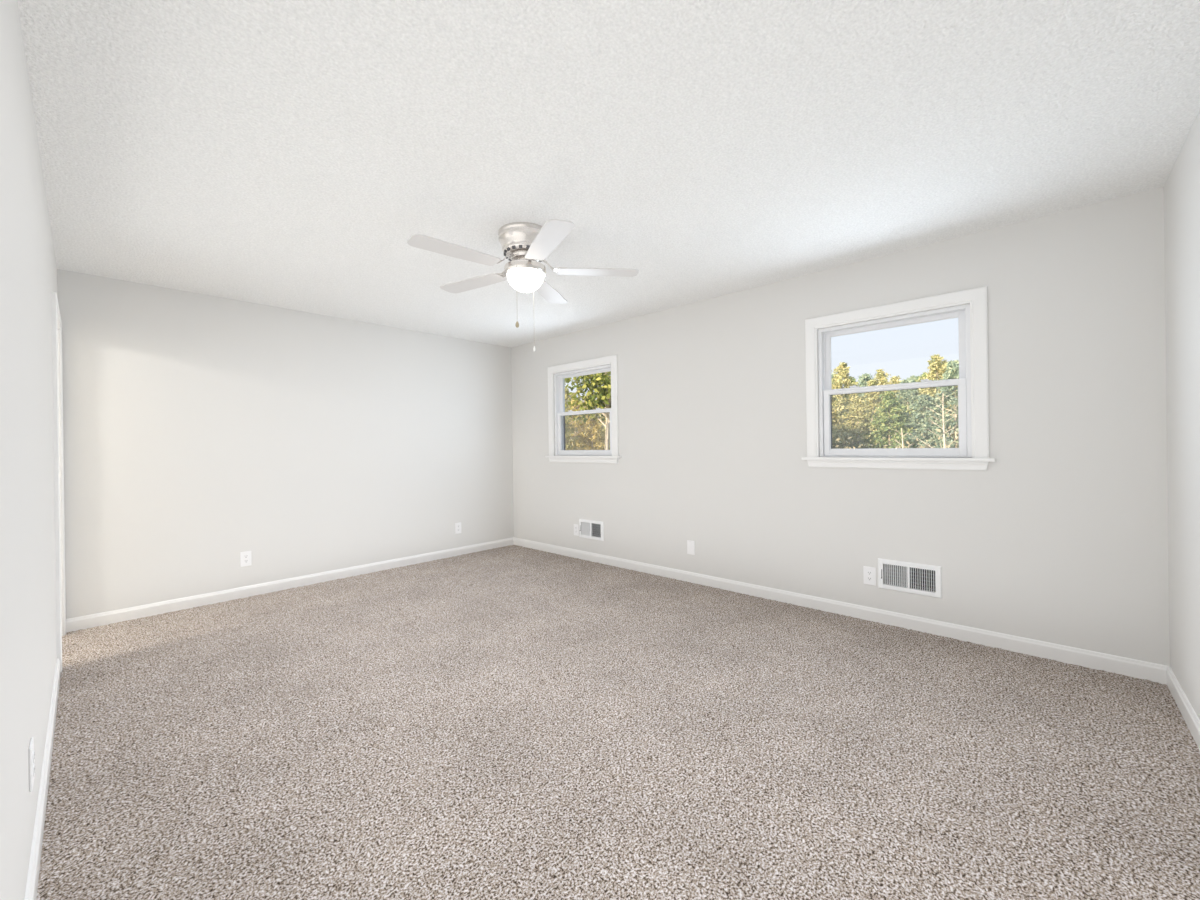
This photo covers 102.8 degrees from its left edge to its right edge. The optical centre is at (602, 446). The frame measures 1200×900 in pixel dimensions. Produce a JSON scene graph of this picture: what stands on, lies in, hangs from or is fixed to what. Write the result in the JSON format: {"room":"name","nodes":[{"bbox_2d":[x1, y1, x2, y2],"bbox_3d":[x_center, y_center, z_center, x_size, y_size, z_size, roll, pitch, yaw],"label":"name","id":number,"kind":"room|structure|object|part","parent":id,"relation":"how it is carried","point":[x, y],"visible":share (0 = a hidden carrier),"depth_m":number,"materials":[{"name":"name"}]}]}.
{"room":"empty bedroom","nodes":[
{"label":"empty bedroom","id":0,"kind":"room"},
{"bbox_2d":[0,0,56,899],"bbox_3d":[-1.736,0.012,1.370,5.568,2.550,0.120,-1,0,43],"label":"wall","id":1,"kind":"structure","parent":0,"point":[28,267],"depth_m":1.27,"materials":[{"name":"paint"}]},
{"bbox_2d":[29,737,34,791],"bbox_3d":[-1.607,0.895,1.350,0.076,0.122,0.009,-1,0,43],"label":"wall outlet","id":2,"kind":"object","parent":1,"relation":"attached to","point":[31,745],"visible":1,"depth_m":1.33,"materials":[{"name":"white plastic"}]},
{"bbox_2d":[24,658,60,899],"bbox_3d":[-1.351,1.184,1.120,4.404,0.100,0.013,-1,0,43],"label":"baseboard","id":3,"kind":"structure","parent":1,"relation":"attached to","point":[35,856],"depth_m":1.56,"materials":[{"name":"paint"}]},
{"bbox_2d":[52,292,65,671],"bbox_3d":[-3.348,0.208,2.871,0.855,2.099,0.143,-1,0,43],"label":"trim","id":4,"kind":"structure","parent":1,"relation":"attached to","point":[56,317],"depth_m":2.63,"materials":[{"name":"paint"}]},
{"bbox_2d":[57,269,513,618],"bbox_3d":[-2.428,0.019,4.621,0.140,2.550,3.716,-1,0,43],"label":"wall","id":5,"kind":"structure","parent":0,"point":[200,431],"depth_m":4.00,"materials":[{"name":"paint"}]},
{"bbox_2d":[240,551,251,566],"bbox_3d":[-2.938,0.927,3.946,0.009,0.122,0.076,-1,0,43],"label":"wall outlet","id":6,"kind":"object","parent":5,"relation":"attached to","point":[245,557],"visible":1,"depth_m":3.94,"materials":[{"name":"white plastic"}]},
{"bbox_2d":[66,537,513,632],"bbox_3d":[-2.356,1.195,4.569,0.013,0.100,3.716,-1,0,43],"label":"baseboard","id":7,"kind":"structure","parent":5,"relation":"attached to","point":[115,616],"depth_m":3.99,"materials":[{"name":"paint"}]},
{"bbox_2d":[455,522,460,533],"bbox_3d":[-1.618,0.917,5.375,0.009,0.122,0.076,-1,0,43],"label":"wall outlet","id":8,"kind":"object","parent":5,"relation":"attached to","point":[457,525],"visible":1,"depth_m":5.37,"materials":[{"name":"white plastic"}]},
{"bbox_2d":[17,0,1199,347],"bbox_3d":[-1.251,-1.300,1.987,5.668,0.160,6.244,-1,0,43],"label":"ceiling","id":9,"kind":"structure","parent":0,"point":[288,154],"depth_m":1.89,"materials":[{"name":"white paint"}]},
{"bbox_2d":[407,219,638,350],"bbox_3d":[-0.482,-0.902,2.762,1.274,0.657,1.250,-1,0,43],"label":"ceiling fan","id":10,"kind":"object","parent":9,"relation":"hanging from","point":[525,245],"visible":1,"depth_m":2.67,"materials":[{"name":"silver metal"}]},
{"bbox_3d":[-0.763,-1.016,2.496,0.477,0.013,0.140,-1,0,-42],"label":"blade","id":11,"kind":"part","parent":10,"relation":"part of","materials":[{"name":"laminate"}]},
{"bbox_3d":[-0.814,-1.016,2.991,0.477,0.013,0.140,-1,0,30],"label":"blade","id":12,"kind":"part","parent":10,"relation":"part of","materials":[{"name":"laminate"}]},
{"bbox_3d":[-0.277,-1.023,2.391,0.140,0.013,0.477,-1,0,-24],"label":"blade","id":13,"kind":"part","parent":10,"relation":"part of","materials":[{"name":"laminate"}]},
{"bbox_3d":[-0.359,-1.022,3.192,0.140,0.013,0.477,-1,0,12],"label":"blade","id":14,"kind":"part","parent":10,"relation":"part of","materials":[{"name":"laminate"}]},
{"bbox_3d":[-0.027,-1.026,2.821,0.477,0.013,0.140,-1,0,-6],"label":"blade","id":15,"kind":"part","parent":10,"relation":"part of","materials":[{"name":"laminate"}]},
{"bbox_2d":[36,545,1199,899],"bbox_3d":[-1.245,1.220,1.987,5.430,0.010,6.006,-1,0,43],"label":"floor","id":16,"kind":"structure","parent":0,"point":[511,722],"depth_m":1.87,"materials":[{"name":"carpet"}]},
{"bbox_2d":[511,187,1169,665],"bbox_3d":[0.874,-0.024,4.195,5.568,2.550,0.140,-1,0,43],"label":"wall","id":17,"kind":"structure","parent":0,"point":[1062,539],"depth_m":2.98,"materials":[{"name":"paint"}]},
{"bbox_2d":[574,524,578,535],"bbox_3d":[-0.284,0.903,5.175,0.076,0.122,0.009,-1,0,43],"label":"wall outlet","id":18,"kind":"object","parent":17,"relation":"attached to","point":[576,526],"visible":1,"depth_m":5.17,"materials":[{"name":"white plastic"}]},
{"bbox_2d":[545,355,620,462],"bbox_3d":[-0.183,-0.366,5.159,1.100,1.080,0.212,-1,0,43],"label":"window","id":19,"kind":"structure","parent":17,"relation":"in","point":[612,455],"depth_m":5.17,"materials":[{"name":"paint"}]},
{"bbox_3d":[-0.121,-0.364,5.226,0.980,1.025,0.030,-1,0,43],"label":"exterior moulding","id":20,"kind":"part","parent":19,"relation":"part of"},
{"bbox_3d":[-0.176,-0.363,5.166,0.880,0.925,0.123,-1,0,43],"label":"frame","id":21,"kind":"part","parent":19,"relation":"part of","materials":[{"name":"plastic"}]},
{"bbox_3d":[-0.196,-0.147,5.142,0.828,0.475,0.038,-1,0,43],"label":"sash","id":22,"kind":"part","parent":19,"relation":"part of","materials":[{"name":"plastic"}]},
{"bbox_3d":[-0.172,-0.578,5.173,0.828,0.455,0.028,-1,0,43],"label":"sash","id":23,"kind":"part","parent":19,"relation":"part of","materials":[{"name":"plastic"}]},
{"bbox_3d":[-0.144,-0.142,5.198,0.808,0.458,0.010,-1,0,43],"label":"screen frame","id":24,"kind":"part","parent":19,"relation":"part of","materials":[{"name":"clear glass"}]},
{"bbox_2d":[579,519,603,540],"bbox_3d":[-0.082,0.873,5.066,0.352,0.198,0.145,-1,0,43],"label":"air vent","id":25,"kind":"object","parent":17,"relation":"in","point":[590,529],"visible":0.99,"depth_m":5.04,"materials":[{"name":"metal"}]},
{"bbox_2d":[687,540,694,554],"bbox_3d":[0.774,0.887,4.198,0.076,0.122,0.008,-1,0,43],"label":"blank wall plate","id":26,"kind":"object","parent":17,"relation":"attached to","point":[690,544],"visible":1,"depth_m":4.19,"materials":[{"name":"white plastic"}]},
{"bbox_2d":[514,537,1167,683],"bbox_3d":[0.838,1.153,4.139,5.288,0.100,0.013,-1,0,43],"label":"baseboard","id":27,"kind":"structure","parent":17,"relation":"attached to","point":[1154,672],"depth_m":3.08,"materials":[{"name":"paint"}]},
{"bbox_2d":[863,566,875,585],"bbox_3d":[1.808,0.877,3.242,0.076,0.122,0.009,-1,0,43],"label":"wall outlet","id":28,"kind":"object","parent":17,"relation":"attached to","point":[869,573],"visible":1,"depth_m":3.24,"materials":[{"name":"white plastic"}]},
{"bbox_2d":[802,286,995,470],"bbox_3d":[1.925,-0.393,3.211,1.100,1.080,0.212,-1,0,43],"label":"window","id":29,"kind":"structure","parent":17,"relation":"in","point":[972,453],"depth_m":3.07,"materials":[{"name":"paint"}]},
{"bbox_3d":[1.964,-0.169,3.250,0.808,0.458,0.010,-1,0,43],"label":"screen frame","id":30,"kind":"part","parent":29,"relation":"part of","materials":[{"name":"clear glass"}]},
{"bbox_3d":[1.931,-0.390,3.218,0.880,0.925,0.123,-1,0,43],"label":"frame","id":31,"kind":"part","parent":29,"relation":"part of","materials":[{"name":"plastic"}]},
{"bbox_3d":[1.936,-0.605,3.225,0.828,0.455,0.028,-1,0,43],"label":"sash","id":32,"kind":"part","parent":29,"relation":"part of","materials":[{"name":"plastic"}]},
{"bbox_3d":[1.912,-0.174,3.194,0.828,0.475,0.038,-1,0,43],"label":"sash","id":33,"kind":"part","parent":29,"relation":"part of","materials":[{"name":"plastic"}]},
{"bbox_2d":[878,558,941,597],"bbox_3d":[2.012,0.847,3.130,0.352,0.198,0.145,-1,0,43],"label":"air vent","id":34,"kind":"object","parent":17,"relation":"in","point":[908,577],"visible":1,"depth_m":3.10,"materials":[{"name":"white metal"}]},
{"bbox_2d":[1164,110,1199,719],"bbox_3d":[1.559,-0.032,0.937,0.140,2.550,3.716,-1,0,43],"label":"wall","id":35,"kind":"structure","parent":0,"point":[1182,186],"depth_m":2.06,"materials":[{"name":"paint"}]},
{"bbox_2d":[1166,666,1199,749],"bbox_3d":[1.518,1.146,0.989,0.013,0.100,3.716,-1,0,43],"label":"baseboard","id":36,"kind":"structure","parent":35,"relation":"attached to","point":[1191,719],"depth_m":2.06,"materials":[{"name":"paint"}]},
{"label":"outside","id":37,"kind":"structure","parent":0,"visible":0},
{"bbox_3d":[18.456,1.486,49.417,160.000,0.160,90.000,-1,0,43],"label":"ground","id":38,"kind":"structure","parent":37,"visible":0},
{"bbox_2d":[565,388,576,449],"bbox_3d":[-2.743,-1.277,34.790,3.481,6.103,3.843,-1,0,-8],"label":"evergreen tree","id":39,"kind":"object","parent":38,"relation":"on","point":[567,391],"visible":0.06,"depth_m":34.68,"materials":[{"name":"green plant"}]},
{"bbox_2d":[565,405,582,449],"bbox_3d":[-2.212,-0.442,26.987,2.965,4.426,3.272,-1,0,0],"label":"evergreen tree","id":40,"kind":"object","parent":38,"relation":"on","point":[567,432],"visible":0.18,"depth_m":26.74,"materials":[{"name":"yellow plant"}]},
{"bbox_2d":[565,388,590,441],"bbox_3d":[-1.196,-0.336,12.214,1.860,4.201,1.882,-1,0,-7],"label":"bare tree","id":41,"kind":"object","parent":38,"relation":"on","point":[581,388],"visible":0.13,"depth_m":12.07,"materials":[{"name":"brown plant"}]},
{"bbox_2d":[565,398,593,448],"bbox_3d":[-1.825,-0.769,31.154,3.342,5.066,3.258,-1,0,44],"label":"evergreen tree","id":42,"kind":"object","parent":38,"relation":"on","point":[578,425],"visible":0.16,"depth_m":30.68,"materials":[{"name":"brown plant"}]},
{"bbox_2d":[565,371,610,449],"bbox_3d":[0.005,-1.197,13.004,3.096,5.896,2.843,-1,0,10],"label":"leafy tree","id":43,"kind":"object","parent":38,"relation":"on","point":[603,395],"visible":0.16,"depth_m":12.49,"materials":[{"name":"green plant"}]},
{"bbox_2d":[577,400,601,443],"bbox_3d":[-0.742,-1.066,34.837,3.523,5.627,3.434,-1,0,20],"label":"evergreen tree","id":44,"kind":"object","parent":38,"relation":"on","point":[584,400],"visible":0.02,"depth_m":34.74,"materials":[{"name":"green plant"}]},
{"bbox_2d":[574,413,609,449],"bbox_3d":[-0.538,-0.162,27.182,2.830,3.822,2.903,-1,0,-3],"label":"evergreen tree","id":45,"kind":"object","parent":38,"relation":"on","point":[591,437],"visible":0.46,"depth_m":26.78,"materials":[{"name":"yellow plant"}]},
{"bbox_2d":[594,413,609,448],"bbox_3d":[0.337,-0.656,31.097,3.082,4.783,3.402,-1,0,-11],"label":"evergreen tree","id":46,"kind":"object","parent":38,"relation":"on","point":[602,427],"visible":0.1,"depth_m":30.75,"materials":[{"name":"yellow plant"}]},
{"bbox_2d":[568,410,958,449],"bbox_3d":[4.670,0.327,20.193,21.596,2.864,8.563,-1,0,28],"label":"undergrowth","id":47,"kind":"object","parent":38,"relation":"on","point":[938,430],"visible":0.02,"depth_m":15.50,"materials":[{"name":"green plant"}]},
{"bbox_2d":[831,373,848,435],"bbox_3d":[12.562,-1.223,26.185,3.473,5.599,3.788,-1,0,-32],"label":"evergreen tree","id":48,"kind":"object","parent":38,"relation":"on","point":[832,374],"visible":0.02,"depth_m":25.84,"materials":[{"name":"green plant"}]},
{"bbox_2d":[832,395,856,448],"bbox_3d":[9.003,-0.448,19.419,2.871,4.150,3.169,-1,0,12],"label":"evergreen tree","id":49,"kind":"object","parent":38,"relation":"on","point":[837,426],"visible":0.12,"depth_m":19.04,"materials":[{"name":"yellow plant"}]},
{"bbox_2d":[831,362,869,446],"bbox_3d":[11.307,-1.191,22.429,2.656,5.572,3.020,-1,0,-34],"label":"evergreen tree","id":50,"kind":"object","parent":38,"relation":"on","point":[842,370],"visible":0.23,"depth_m":22.33,"materials":[{"name":"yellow plant"}]},
{"bbox_2d":[833,395,885,448],"bbox_3d":[10.186,-0.203,18.998,2.144,3.628,2.437,-1,0,44],"label":"evergreen tree","id":51,"kind":"object","parent":38,"relation":"on","point":[861,420],"visible":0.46,"depth_m":18.79,"materials":[{"name":"green plant"}]},
{"bbox_2d":[856,373,880,442],"bbox_3d":[13.892,-1.178,25.363,3.746,5.474,3.434,-1,0,-35],"label":"evergreen tree","id":52,"kind":"object","parent":38,"relation":"on","point":[863,379],"visible":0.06,"depth_m":25.27,"materials":[{"name":"green plant"}]},
{"bbox_2d":[862,380,896,446],"bbox_3d":[12.336,-0.746,21.946,2.760,4.654,2.428,-1,0,-8],"label":"evergreen tree","id":53,"kind":"object","parent":38,"relation":"on","point":[872,397],"visible":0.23,"depth_m":21.75,"materials":[{"name":"green plant"}]},
{"bbox_2d":[869,369,892,407],"bbox_3d":[16.646,-1.566,28.593,2.797,6.175,3.179,-1,0,-4],"label":"evergreen tree","id":54,"kind":"object","parent":38,"relation":"on","point":[880,376],"visible":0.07,"depth_m":28.33,"materials":[{"name":"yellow plant"}]},
{"bbox_2d":[850,391,918,447],"bbox_3d":[11.139,-0.306,18.435,2.915,3.808,2.791,-1,0,-7],"label":"evergreen tree","id":55,"kind":"object","parent":38,"relation":"on","point":[884,418],"visible":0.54,"depth_m":18.28,"materials":[{"name":"green plant"}]},
{"bbox_2d":[885,375,903,412],"bbox_3d":[15.224,-1.066,24.753,2.922,5.215,2.570,-1,0,-42],"label":"evergreen tree","id":56,"kind":"object","parent":38,"relation":"on","point":[895,379],"visible":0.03,"depth_m":24.61,"materials":[{"name":"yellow plant"}]},
{"bbox_2d":[875,379,921,447],"bbox_3d":[13.618,-0.722,21.227,3.424,4.574,3.139,-1,0,12],"label":"evergreen tree","id":57,"kind":"object","parent":38,"relation":"on","point":[908,395],"visible":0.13,"depth_m":21.05,"materials":[{"name":"green plant"}]},
{"bbox_2d":[895,428,909,447],"bbox_3d":[9.486,0.522,15.247,1.032,2.202,1.169,-1,0,43],"label":"bare tree","id":58,"kind":"object","parent":38,"relation":"on","point":[903,446],"visible":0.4,"depth_m":15.21,"materials":[{"name":"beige plant"}]},
{"bbox_2d":[905,375,917,406],"bbox_3d":[17.910,-1.318,27.607,3.804,5.645,3.488,-1,0,-44],"label":"evergreen tree","id":59,"kind":"object","parent":38,"relation":"on","point":[912,378],"visible":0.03,"depth_m":27.56,"materials":[{"name":"green plant"}]},
{"bbox_2d":[886,393,954,447],"bbox_3d":[11.999,-0.187,17.918,2.766,3.550,3.016,-1,0,14],"label":"evergreen tree","id":60,"kind":"object","parent":38,"relation":"on","point":[916,415],"visible":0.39,"depth_m":17.66,"materials":[{"name":"green plant"}]},
{"bbox_2d":[906,371,934,445],"bbox_3d":[16.290,-1.135,23.976,3.447,5.326,3.300,-1,0,31],"label":"evergreen tree","id":61,"kind":"object","parent":38,"relation":"on","point":[923,374],"visible":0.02,"depth_m":24.06,"materials":[{"name":"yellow plant"}]},
{"bbox_2d":[907,354,953,440],"bbox_3d":[14.432,-1.223,20.732,2.653,5.555,3.016,-1,0,-30],"label":"evergreen tree","id":62,"kind":"object","parent":38,"relation":"on","point":[936,368],"visible":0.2,"depth_m":20.53,"materials":[{"name":"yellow plant"}]},
{"bbox_2d":[916,359,958,447],"bbox_3d":[12.746,-0.790,17.221,3.194,4.736,3.484,-1,0,6],"label":"evergreen tree","id":63,"kind":"object","parent":38,"relation":"on","point":[952,372],"visible":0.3,"depth_m":17.25,"materials":[{"name":"green plant"}]},
{"bbox_2d":[919,393,958,447],"bbox_3d":[10.191,0.013,14.241,1.596,3.201,1.500,-1,0,-23],"label":"bare tree","id":64,"kind":"object","parent":38,"relation":"on","point":[943,413],"visible":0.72,"depth_m":14.24,"materials":[{"name":"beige plant"}]}
]}

